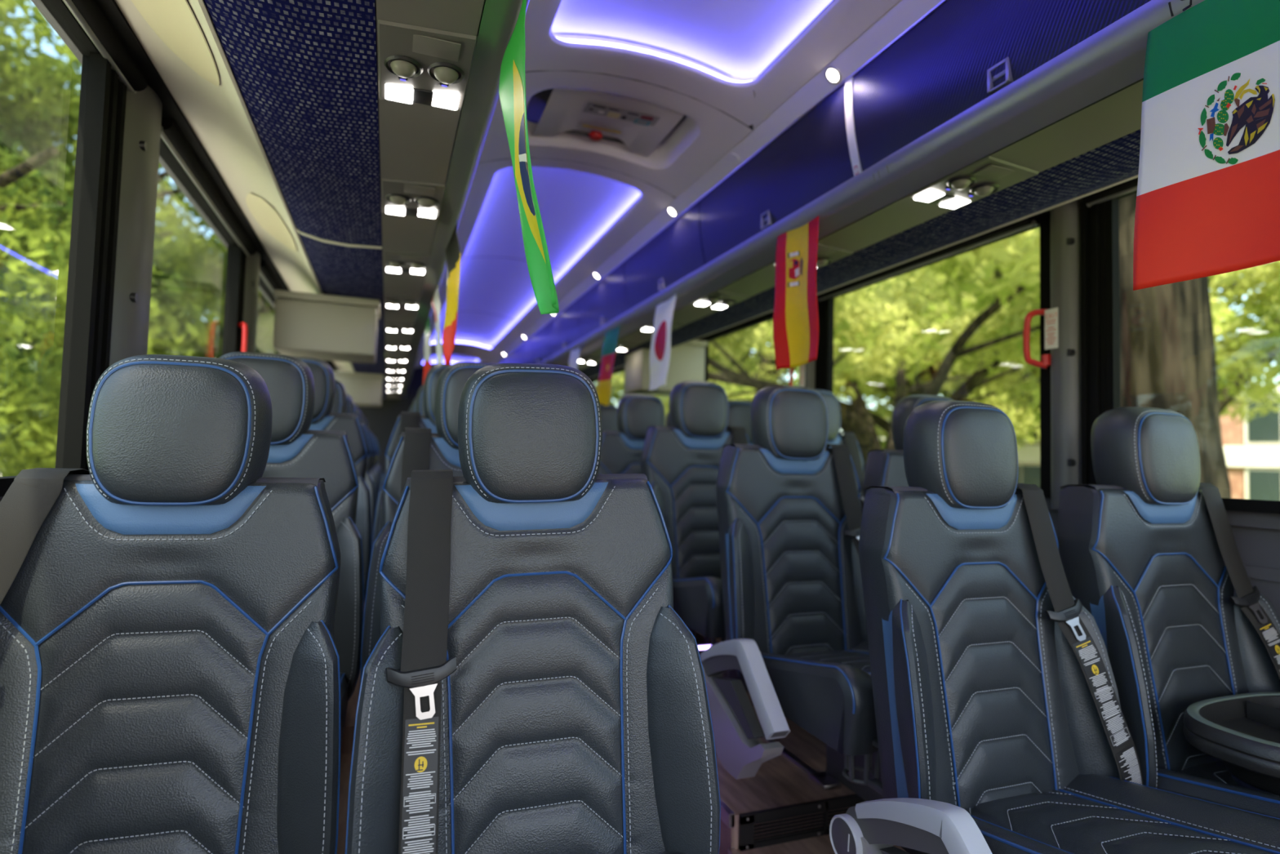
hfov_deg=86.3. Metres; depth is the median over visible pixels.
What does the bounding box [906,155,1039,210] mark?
light
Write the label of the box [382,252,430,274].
light
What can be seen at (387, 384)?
light
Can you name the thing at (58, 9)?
trim
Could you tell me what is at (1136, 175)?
trim
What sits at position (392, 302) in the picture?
air vent
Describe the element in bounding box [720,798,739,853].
trim
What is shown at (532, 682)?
seat
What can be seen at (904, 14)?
ceiling trim strip
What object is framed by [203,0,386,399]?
overhead panel
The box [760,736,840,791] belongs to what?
track
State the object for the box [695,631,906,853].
floor
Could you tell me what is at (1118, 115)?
trim
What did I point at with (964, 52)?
bin
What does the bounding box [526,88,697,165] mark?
roof hatch
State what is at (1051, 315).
notice
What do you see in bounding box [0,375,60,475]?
oak tree
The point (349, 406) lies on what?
seat
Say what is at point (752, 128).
trim
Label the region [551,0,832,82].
ceiling light panel
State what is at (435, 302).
flag
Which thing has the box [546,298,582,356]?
bin
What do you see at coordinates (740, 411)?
seat
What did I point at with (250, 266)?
pillar
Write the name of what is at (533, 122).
roof
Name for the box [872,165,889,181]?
row number
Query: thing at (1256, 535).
wall
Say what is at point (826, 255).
light
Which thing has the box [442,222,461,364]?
flag
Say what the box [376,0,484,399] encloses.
trim
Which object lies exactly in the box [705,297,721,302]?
air vent
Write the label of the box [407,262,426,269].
air vent
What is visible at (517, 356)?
bin
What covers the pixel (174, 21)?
oval cover
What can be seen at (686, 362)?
monitor
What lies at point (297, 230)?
trim
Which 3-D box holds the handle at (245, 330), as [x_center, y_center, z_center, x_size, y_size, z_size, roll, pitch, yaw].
[-1.622,-0.330,2.774,0.076,0.196,0.031,-1,-4,40]
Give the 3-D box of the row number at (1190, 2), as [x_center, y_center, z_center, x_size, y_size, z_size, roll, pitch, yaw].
[0.904,-0.706,1.130,0.011,0.027,0.050,2,-3,-20]
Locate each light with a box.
[377,19,477,111]
[381,177,445,218]
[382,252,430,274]
[384,294,421,309]
[384,322,415,332]
[385,341,411,349]
[385,355,408,361]
[386,367,406,371]
[386,375,404,379]
[386,382,402,386]
[386,388,401,391]
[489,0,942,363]
[577,355,601,364]
[616,341,639,351]
[639,321,684,332]
[691,289,750,309]
[697,636,719,649]
[771,243,853,269]
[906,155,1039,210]
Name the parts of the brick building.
pane, pane, pane, pane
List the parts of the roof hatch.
red knob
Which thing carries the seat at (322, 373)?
on the floor at (346, 749)
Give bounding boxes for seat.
[0,354,340,853]
[218,351,364,749]
[294,356,371,599]
[330,379,374,543]
[345,363,720,853]
[345,392,377,513]
[352,402,378,498]
[357,408,380,491]
[360,361,497,679]
[361,414,381,484]
[364,418,382,479]
[370,363,452,556]
[379,384,425,489]
[381,397,416,481]
[597,394,695,637]
[600,403,617,431]
[640,380,750,693]
[665,411,671,426]
[699,385,883,800]
[727,400,754,444]
[814,389,864,512]
[829,400,1279,853]
[862,395,952,500]
[1057,406,1279,818]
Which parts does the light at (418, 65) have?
speaker panel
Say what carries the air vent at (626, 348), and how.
attached to the light at (621, 346)
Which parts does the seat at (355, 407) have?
backrest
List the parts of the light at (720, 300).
speaker panel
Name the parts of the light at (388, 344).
speaker panel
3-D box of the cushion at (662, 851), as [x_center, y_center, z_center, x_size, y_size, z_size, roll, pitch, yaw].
[-0.083,0.674,0.818,0.490,0.187,0.571,0,-2,-16]
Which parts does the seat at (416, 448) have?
backrest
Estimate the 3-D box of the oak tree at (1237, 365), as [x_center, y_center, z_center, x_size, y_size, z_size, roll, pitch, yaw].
[15.839,-2.054,19.539,16.246,12.306,15.616,-1,-4,43]
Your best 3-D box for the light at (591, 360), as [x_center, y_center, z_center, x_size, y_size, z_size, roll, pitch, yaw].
[-0.368,-0.485,5.029,0.162,0.031,0.270,2,-3,-20]
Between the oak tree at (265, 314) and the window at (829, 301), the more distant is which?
the oak tree at (265, 314)
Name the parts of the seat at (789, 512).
armrest, backrest, latch plate, seat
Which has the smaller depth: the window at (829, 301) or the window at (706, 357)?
the window at (829, 301)
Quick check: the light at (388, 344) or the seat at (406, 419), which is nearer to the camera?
the seat at (406, 419)
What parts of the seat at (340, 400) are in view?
backrest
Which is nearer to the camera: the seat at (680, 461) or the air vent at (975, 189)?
the air vent at (975, 189)
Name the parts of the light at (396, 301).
speaker panel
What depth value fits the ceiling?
2.27 m
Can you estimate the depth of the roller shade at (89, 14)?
1.40 m
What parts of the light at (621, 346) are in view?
speaker panel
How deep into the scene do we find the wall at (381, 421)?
9.10 m
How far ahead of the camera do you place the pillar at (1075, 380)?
2.12 m
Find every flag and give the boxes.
[422,315,431,384]
[431,284,442,364]
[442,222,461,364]
[498,0,559,314]
[568,346,580,368]
[596,325,619,405]
[648,293,676,391]
[773,215,818,368]
[1133,0,1279,290]
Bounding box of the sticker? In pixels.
[852,161,860,176]
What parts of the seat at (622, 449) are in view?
backrest, seat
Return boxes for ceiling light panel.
[422,354,478,364]
[430,166,640,348]
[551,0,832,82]
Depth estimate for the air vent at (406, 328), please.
3.90 m
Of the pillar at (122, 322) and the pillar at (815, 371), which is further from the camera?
the pillar at (815, 371)
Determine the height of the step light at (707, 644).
0.102 m
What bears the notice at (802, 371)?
attached to the pillar at (815, 371)
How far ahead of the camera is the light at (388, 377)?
6.49 m
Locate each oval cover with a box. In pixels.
[131,0,219,86]
[245,193,297,251]
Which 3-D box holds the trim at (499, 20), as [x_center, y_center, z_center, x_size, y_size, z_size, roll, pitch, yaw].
[-1.110,-0.633,3.561,0.084,0.082,12.000,2,-3,-20]
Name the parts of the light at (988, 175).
speaker panel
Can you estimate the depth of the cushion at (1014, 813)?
1.25 m
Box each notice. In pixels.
[799,364,804,386]
[1044,307,1057,349]
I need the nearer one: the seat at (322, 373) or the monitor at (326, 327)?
the seat at (322, 373)
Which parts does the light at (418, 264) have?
speaker panel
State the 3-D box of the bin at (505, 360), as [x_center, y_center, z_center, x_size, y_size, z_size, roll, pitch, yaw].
[-1.471,-0.614,7.981,0.312,0.288,0.972,2,-3,-20]
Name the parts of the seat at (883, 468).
backrest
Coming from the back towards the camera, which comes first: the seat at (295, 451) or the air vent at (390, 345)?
the air vent at (390, 345)
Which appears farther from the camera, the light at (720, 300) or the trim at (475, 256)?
the trim at (475, 256)
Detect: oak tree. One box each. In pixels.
[0,0,208,476]
[0,7,220,309]
[0,186,152,475]
[0,201,277,388]
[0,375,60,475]
[45,237,276,362]
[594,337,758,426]
[597,226,1239,473]
[709,282,947,400]
[720,245,1225,440]
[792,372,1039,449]
[858,229,1279,424]
[1119,193,1231,497]
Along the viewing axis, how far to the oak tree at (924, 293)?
13.49 m
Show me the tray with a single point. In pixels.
(1240, 731)
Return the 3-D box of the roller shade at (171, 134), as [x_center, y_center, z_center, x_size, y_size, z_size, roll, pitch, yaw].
[-1.446,-0.768,2.333,0.048,0.058,1.208,2,-3,-20]
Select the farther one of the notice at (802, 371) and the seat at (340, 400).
the notice at (802, 371)
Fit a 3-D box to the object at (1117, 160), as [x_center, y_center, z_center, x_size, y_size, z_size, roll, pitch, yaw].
[0.227,-0.534,4.051,0.269,0.040,12.000,2,-3,-20]
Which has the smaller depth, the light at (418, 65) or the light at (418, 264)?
the light at (418, 65)
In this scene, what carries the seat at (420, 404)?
on the floor at (346, 749)
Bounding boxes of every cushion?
[339,671,348,749]
[661,850,687,853]
[672,576,725,638]
[728,640,878,755]
[902,773,1279,853]
[1155,760,1279,818]
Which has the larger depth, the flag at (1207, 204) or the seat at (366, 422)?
the seat at (366, 422)
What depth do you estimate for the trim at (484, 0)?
1.62 m
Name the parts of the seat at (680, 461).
backrest, seat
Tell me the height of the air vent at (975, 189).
0.017 m
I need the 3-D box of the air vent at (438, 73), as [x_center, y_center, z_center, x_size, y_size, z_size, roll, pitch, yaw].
[-0.366,-0.661,1.290,0.070,0.017,0.070,2,-3,-20]
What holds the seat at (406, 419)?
on the floor at (346, 749)
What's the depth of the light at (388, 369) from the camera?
5.84 m
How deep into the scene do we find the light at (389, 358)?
5.18 m
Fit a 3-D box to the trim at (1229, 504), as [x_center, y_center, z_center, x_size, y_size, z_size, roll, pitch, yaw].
[0.629,-0.164,4.185,0.036,0.937,12.000,2,-3,-20]
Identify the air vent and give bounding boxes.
[383,55,423,78]
[385,193,411,205]
[386,260,404,268]
[386,300,401,305]
[386,325,399,330]
[386,344,397,347]
[399,344,409,347]
[400,326,413,330]
[403,300,418,306]
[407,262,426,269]
[413,195,439,208]
[427,62,465,84]
[621,346,631,350]
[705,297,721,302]
[720,300,736,306]
[816,257,831,266]
[946,176,977,190]
[969,183,999,196]
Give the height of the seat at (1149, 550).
1.194 m
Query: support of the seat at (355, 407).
on the floor at (346, 749)
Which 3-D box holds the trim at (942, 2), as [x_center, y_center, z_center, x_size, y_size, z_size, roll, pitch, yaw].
[-0.138,-0.918,3.930,0.008,0.008,12.000,2,-3,-20]
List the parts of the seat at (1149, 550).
backrest, latch plate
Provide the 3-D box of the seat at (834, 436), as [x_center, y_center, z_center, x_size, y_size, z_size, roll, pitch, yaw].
[0.869,0.417,2.770,0.575,1.194,0.735,2,-3,-20]
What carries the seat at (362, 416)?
on the floor at (346, 749)
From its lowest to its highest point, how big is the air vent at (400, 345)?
0.017 m
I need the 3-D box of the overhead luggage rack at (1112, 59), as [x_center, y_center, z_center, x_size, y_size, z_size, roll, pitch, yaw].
[-0.094,-0.589,3.934,0.084,0.082,12.000,2,-3,-20]
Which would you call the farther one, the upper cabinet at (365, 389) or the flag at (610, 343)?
the upper cabinet at (365, 389)
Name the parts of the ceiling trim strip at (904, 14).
downlight, downlight, downlight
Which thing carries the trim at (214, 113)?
attached to the wall at (381, 421)
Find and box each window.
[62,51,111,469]
[226,243,242,354]
[703,338,709,382]
[825,217,1045,488]
[1104,197,1120,410]
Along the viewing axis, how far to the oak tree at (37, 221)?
7.72 m
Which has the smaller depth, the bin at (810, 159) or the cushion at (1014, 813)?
the cushion at (1014, 813)
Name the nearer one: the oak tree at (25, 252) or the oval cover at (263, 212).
the oval cover at (263, 212)
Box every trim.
[0,0,323,496]
[96,0,338,371]
[115,0,353,372]
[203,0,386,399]
[296,229,382,248]
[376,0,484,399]
[399,0,485,398]
[400,0,529,398]
[420,71,753,358]
[441,256,561,320]
[497,0,946,364]
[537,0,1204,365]
[564,80,1143,369]
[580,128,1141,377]
[589,174,1137,378]
[590,190,1279,513]
[590,198,1082,378]
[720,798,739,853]
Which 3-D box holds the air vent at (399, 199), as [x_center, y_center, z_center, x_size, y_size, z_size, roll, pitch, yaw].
[-0.680,-0.634,1.920,0.070,0.017,0.070,2,-3,-20]
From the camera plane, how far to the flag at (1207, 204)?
1.09 m
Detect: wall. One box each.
[0,0,275,502]
[356,359,477,477]
[591,211,1279,618]
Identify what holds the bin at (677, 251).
on the overhead luggage rack at (1112, 59)
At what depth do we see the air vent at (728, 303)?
3.05 m
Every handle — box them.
[237,321,248,351]
[789,365,799,386]
[1022,308,1050,368]
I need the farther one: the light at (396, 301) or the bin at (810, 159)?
the light at (396, 301)
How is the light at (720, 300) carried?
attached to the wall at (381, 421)
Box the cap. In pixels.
[730,153,739,163]
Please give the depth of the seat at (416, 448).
1.74 m
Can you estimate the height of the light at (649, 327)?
0.031 m
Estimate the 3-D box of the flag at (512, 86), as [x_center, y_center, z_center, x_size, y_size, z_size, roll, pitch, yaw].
[-0.180,-0.442,1.184,0.109,0.485,0.243,2,-3,-20]
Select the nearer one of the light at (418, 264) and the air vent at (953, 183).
the air vent at (953, 183)
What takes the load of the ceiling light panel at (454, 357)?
attached to the ceiling
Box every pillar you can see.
[55,55,162,470]
[222,244,260,355]
[804,297,826,390]
[1044,199,1106,508]
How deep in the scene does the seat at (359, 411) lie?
5.07 m
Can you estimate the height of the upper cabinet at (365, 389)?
0.282 m
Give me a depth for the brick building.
28.30 m
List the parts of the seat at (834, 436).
backrest, latch plate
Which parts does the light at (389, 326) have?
speaker panel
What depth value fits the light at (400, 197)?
1.91 m
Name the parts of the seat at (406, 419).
backrest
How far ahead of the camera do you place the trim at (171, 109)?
1.75 m
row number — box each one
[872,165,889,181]
[1168,0,1191,16]
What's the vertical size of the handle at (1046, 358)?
0.196 m
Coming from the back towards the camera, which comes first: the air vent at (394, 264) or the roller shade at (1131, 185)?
the air vent at (394, 264)
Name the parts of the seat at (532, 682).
latch plate, backrest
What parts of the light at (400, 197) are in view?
speaker panel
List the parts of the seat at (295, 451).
backrest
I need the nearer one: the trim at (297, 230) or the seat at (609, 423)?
the trim at (297, 230)
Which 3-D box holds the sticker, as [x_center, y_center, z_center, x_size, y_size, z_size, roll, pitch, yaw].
[0.617,-0.730,1.945,0.011,0.039,0.028,2,-3,-20]
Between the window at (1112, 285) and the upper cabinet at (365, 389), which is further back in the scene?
the upper cabinet at (365, 389)
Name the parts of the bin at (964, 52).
divider strip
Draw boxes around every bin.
[498,355,507,363]
[507,342,525,363]
[524,324,550,363]
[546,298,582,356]
[577,262,629,337]
[624,200,706,309]
[699,83,853,263]
[844,0,1151,173]
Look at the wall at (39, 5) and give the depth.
1.50 m
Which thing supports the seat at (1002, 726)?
on the floor at (778, 782)
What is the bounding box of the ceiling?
[414,0,899,368]
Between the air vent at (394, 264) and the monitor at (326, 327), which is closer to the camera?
the air vent at (394, 264)
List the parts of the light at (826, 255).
speaker panel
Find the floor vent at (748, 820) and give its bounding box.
[738,793,864,851]
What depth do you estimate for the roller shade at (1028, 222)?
2.66 m
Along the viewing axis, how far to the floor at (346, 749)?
2.07 m
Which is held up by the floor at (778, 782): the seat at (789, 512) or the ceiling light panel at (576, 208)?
the seat at (789, 512)
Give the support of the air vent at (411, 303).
attached to the light at (396, 301)
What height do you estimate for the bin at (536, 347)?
0.288 m
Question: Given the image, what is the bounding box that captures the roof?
[375,0,834,346]
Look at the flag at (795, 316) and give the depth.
2.20 m
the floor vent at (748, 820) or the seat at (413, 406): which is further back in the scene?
the seat at (413, 406)
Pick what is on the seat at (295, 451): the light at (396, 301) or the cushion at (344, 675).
the cushion at (344, 675)
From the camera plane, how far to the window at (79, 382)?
1.42 m
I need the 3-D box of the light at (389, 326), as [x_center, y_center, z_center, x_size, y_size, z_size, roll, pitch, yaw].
[-1.375,-0.564,3.914,0.162,0.031,0.270,2,-3,-20]
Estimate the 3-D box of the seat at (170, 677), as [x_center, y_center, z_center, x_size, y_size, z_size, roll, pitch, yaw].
[-0.681,0.469,0.815,0.575,1.194,0.735,2,-3,-17]
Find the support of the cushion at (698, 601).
on the seat at (680, 461)
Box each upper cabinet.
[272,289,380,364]
[333,370,383,407]
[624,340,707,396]
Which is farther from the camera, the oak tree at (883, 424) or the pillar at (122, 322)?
the oak tree at (883, 424)
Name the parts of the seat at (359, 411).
backrest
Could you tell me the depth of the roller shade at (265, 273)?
3.29 m
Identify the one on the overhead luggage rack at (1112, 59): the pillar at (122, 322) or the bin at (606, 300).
the bin at (606, 300)
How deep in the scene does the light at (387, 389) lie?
7.80 m
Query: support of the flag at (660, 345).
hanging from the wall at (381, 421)
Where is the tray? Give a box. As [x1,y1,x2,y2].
[1182,691,1279,795]
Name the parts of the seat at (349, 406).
backrest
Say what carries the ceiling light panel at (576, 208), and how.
attached to the ceiling
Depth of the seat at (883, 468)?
2.33 m
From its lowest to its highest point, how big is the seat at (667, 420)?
1.194 m
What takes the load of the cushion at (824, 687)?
on the seat at (789, 512)
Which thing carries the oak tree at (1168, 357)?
on the ground
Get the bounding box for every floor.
[336,598,365,853]
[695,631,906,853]
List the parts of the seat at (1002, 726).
armrest, backrest, latch plate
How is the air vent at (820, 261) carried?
attached to the light at (826, 255)
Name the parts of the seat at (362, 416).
backrest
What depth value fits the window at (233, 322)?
2.74 m
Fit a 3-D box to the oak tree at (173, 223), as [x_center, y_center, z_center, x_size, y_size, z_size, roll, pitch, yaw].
[-13.962,-3.577,10.634,13.971,12.876,15.688,3,-3,-24]
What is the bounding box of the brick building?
[1011,386,1279,500]
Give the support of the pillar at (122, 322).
attached to the wall at (39, 5)
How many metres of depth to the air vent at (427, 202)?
1.94 m
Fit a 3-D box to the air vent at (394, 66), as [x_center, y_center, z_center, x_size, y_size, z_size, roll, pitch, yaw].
[-0.438,-0.659,1.264,0.070,0.017,0.070,2,-3,-20]
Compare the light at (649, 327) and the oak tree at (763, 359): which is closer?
the light at (649, 327)
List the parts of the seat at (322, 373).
backrest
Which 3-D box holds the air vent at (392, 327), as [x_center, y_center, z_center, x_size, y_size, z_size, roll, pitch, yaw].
[-1.407,-0.559,3.889,0.070,0.017,0.070,2,-3,-20]
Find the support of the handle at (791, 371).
attached to the pillar at (815, 371)
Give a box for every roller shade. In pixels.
[62,0,147,93]
[160,118,256,256]
[259,261,283,293]
[817,215,1037,301]
[1081,177,1137,207]
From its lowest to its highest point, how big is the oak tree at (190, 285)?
13.489 m
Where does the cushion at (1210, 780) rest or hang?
on the seat at (1149, 550)
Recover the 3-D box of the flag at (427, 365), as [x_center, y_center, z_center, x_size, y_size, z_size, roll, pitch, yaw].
[-1.149,-0.390,3.673,0.029,0.408,0.416,3,-3,-23]
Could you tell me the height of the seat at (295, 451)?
1.194 m
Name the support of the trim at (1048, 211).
attached to the wall at (1256, 535)
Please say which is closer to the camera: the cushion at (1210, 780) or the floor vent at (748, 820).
the cushion at (1210, 780)
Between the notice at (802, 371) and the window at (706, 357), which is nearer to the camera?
the notice at (802, 371)
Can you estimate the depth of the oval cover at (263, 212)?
2.41 m

